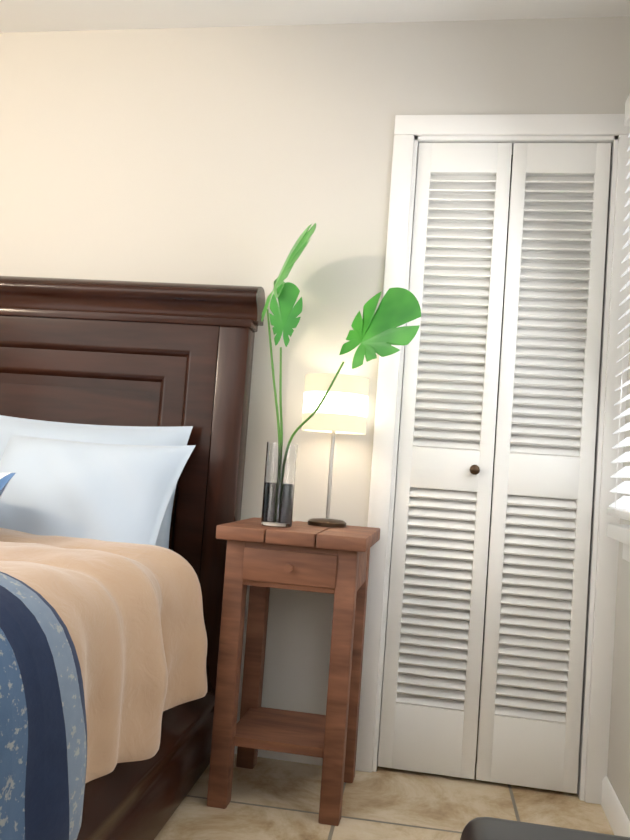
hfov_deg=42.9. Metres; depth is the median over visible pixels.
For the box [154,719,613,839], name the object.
floor
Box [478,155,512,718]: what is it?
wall
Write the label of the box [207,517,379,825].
nightstand
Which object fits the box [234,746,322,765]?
baseboard
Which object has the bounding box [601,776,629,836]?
baseboard
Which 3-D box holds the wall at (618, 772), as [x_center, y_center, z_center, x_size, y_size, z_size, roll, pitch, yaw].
[0.570,-0.235,-0.096,0.120,2.440,5.440,4,-3,10]
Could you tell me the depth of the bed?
2.19 m
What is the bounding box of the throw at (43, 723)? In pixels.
[0,490,87,839]
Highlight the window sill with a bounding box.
[607,523,629,561]
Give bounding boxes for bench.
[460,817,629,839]
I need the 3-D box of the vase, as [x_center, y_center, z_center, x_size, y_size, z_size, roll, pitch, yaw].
[0.055,-0.141,2.380,0.513,0.921,0.361,4,-3,10]
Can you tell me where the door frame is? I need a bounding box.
[355,114,629,803]
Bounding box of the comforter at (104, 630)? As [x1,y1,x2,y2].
[0,496,207,839]
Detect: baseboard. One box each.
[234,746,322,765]
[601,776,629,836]
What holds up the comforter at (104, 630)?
on the bed
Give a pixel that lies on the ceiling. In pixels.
(44, 15)
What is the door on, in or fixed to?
in the wall at (234, 156)
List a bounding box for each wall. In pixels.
[0,16,629,792]
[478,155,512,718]
[607,334,629,820]
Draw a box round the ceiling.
[0,0,629,32]
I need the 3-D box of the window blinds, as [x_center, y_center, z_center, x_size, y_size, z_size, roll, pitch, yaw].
[0.819,-0.376,1.796,0.064,1.235,1.163,4,-3,10]
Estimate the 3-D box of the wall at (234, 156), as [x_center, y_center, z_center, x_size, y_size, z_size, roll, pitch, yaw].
[-1.785,-0.232,3.020,5.840,2.440,0.120,4,-3,10]
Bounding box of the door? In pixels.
[378,143,610,792]
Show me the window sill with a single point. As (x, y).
(619, 532)
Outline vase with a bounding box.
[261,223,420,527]
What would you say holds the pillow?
on the bed
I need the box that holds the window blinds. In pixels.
[607,94,629,520]
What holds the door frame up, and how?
attached to the wall at (234, 156)
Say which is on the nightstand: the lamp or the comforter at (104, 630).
the lamp
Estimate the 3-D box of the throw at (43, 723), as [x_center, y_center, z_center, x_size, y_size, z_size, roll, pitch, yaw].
[-1.296,0.374,1.075,1.828,0.442,0.780,4,-3,8]
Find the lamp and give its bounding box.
[301,373,368,527]
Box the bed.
[0,276,264,839]

